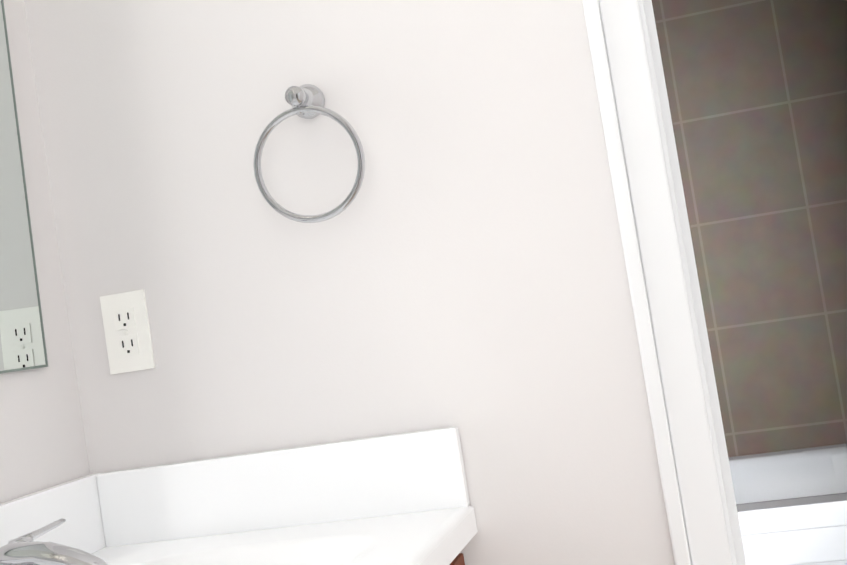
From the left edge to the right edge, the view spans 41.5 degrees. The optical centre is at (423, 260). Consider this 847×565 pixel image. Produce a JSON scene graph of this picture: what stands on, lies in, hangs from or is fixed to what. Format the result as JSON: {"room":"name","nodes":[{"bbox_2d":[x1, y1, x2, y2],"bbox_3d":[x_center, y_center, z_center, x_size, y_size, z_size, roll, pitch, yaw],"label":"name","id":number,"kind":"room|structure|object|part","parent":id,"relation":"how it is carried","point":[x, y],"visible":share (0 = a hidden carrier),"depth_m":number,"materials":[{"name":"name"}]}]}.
{"room":"bathroom","nodes":[
{"label":"bathroom","id":0,"kind":"room"},
{"bbox_2d":[0,0,89,503],"bbox_3d":[-0.793,0.025,0.829,0.120,2.440,1.933,-10,-3,14],"label":"wall","id":1,"kind":"structure","parent":0,"point":[42,441],"depth_m":1.59,"materials":[{"name":"white paint"}]},
{"bbox_2d":[0,0,47,373],"bbox_3d":[-0.776,-0.321,0.819,0.026,0.951,1.563,-10,-3,14],"label":"mirror","id":2,"kind":"object","parent":1,"relation":"attached to","point":[22,342],"visible":1,"depth_m":1.53,"materials":[{"name":"silver mirror"}]},
{"bbox_2d":[24,0,674,564],"bbox_3d":[-0.101,-0.045,1.595,0.866,2.440,0.115,-10,-3,14],"label":"wall","id":3,"kind":"structure","parent":0,"point":[458,262],"depth_m":1.53,"materials":[{"name":"white paint"}]},
{"bbox_2d":[100,289,155,374],"bbox_3d":[-0.427,0.103,1.611,0.070,0.114,0.007,-10,-3,14],"label":"electrical outlet","id":4,"kind":"object","parent":3,"relation":"attached to","point":[127,331],"visible":1,"depth_m":1.61,"materials":[{"name":"white plastic"}]},
{"bbox_2d":[253,84,364,222],"bbox_3d":[-0.155,-0.148,1.518,0.158,0.195,0.060,-10,-3,14],"label":"towel ring","id":5,"kind":"object","parent":3,"relation":"attached to","point":[306,101],"visible":0.96,"depth_m":1.50,"materials":[{"name":"silver metal"}]},
{"bbox_3d":[0.268,1.117,0.747,2.200,0.050,5.507,-10,-3,14],"label":"floor","id":6,"kind":"structure","parent":0,"visible":0},
{"bbox_2d":[0,427,477,564],"bbox_3d":[-0.350,0.715,0.712,0.558,0.930,1.697,-10,-3,14],"label":"bathroom vanity","id":7,"kind":"object","parent":6,"relation":"on","point":[400,499],"visible":1,"depth_m":1.50,"materials":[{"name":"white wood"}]},
{"bbox_2d":[0,518,114,564],"bbox_3d":[-0.420,0.339,1.214,0.176,0.092,0.268,-10,-3,14],"label":"faucet","id":8,"kind":"object","parent":7,"relation":"on","point":[22,550],"depth_m":1.20,"materials":[{"name":"silver metal"}]},
{"bbox_3d":[0.052,0.700,1.299,0.019,0.638,0.332,-10,-3,14],"label":"door","id":9,"kind":"part","parent":7,"relation":"part of","materials":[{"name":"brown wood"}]},
{"bbox_2d":[728,444,846,564],"bbox_3d":[0.782,0.840,2.851,1.496,0.545,0.757,-10,-3,14],"label":"bathtub","id":10,"kind":"object","parent":6,"relation":"on","point":[791,505],"visible":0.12,"depth_m":2.48,"materials":[{"name":"white ceramic"}]},
{"bbox_3d":[0.745,-0.090,3.334,1.520,2.440,0.120,-10,-3,14],"label":"wall","id":11,"kind":"structure","parent":0,"visible":0},
{"bbox_2d":[652,0,846,456],"bbox_3d":[0.697,-0.296,3.282,1.519,1.805,0.008,-10,-3,14],"label":"wall tile","id":12,"kind":"structure","parent":11,"relation":"attached to","point":[757,93],"depth_m":3.20,"materials":[{"name":"brown tile"}]},
{"bbox_3d":[0.458,-1.196,1.468,0.636,0.352,0.115,-10,-3,14],"label":"wall","id":13,"kind":"structure","parent":0,"visible":0},
{"bbox_2d":[582,0,745,564],"bbox_3d":[0.639,-0.020,1.401,0.750,2.145,0.134,-10,-3,14],"label":"door frame","id":14,"kind":"structure","parent":13,"relation":"attached to","point":[665,335],"depth_m":1.42,"materials":[{"name":"white wood"}]}
]}

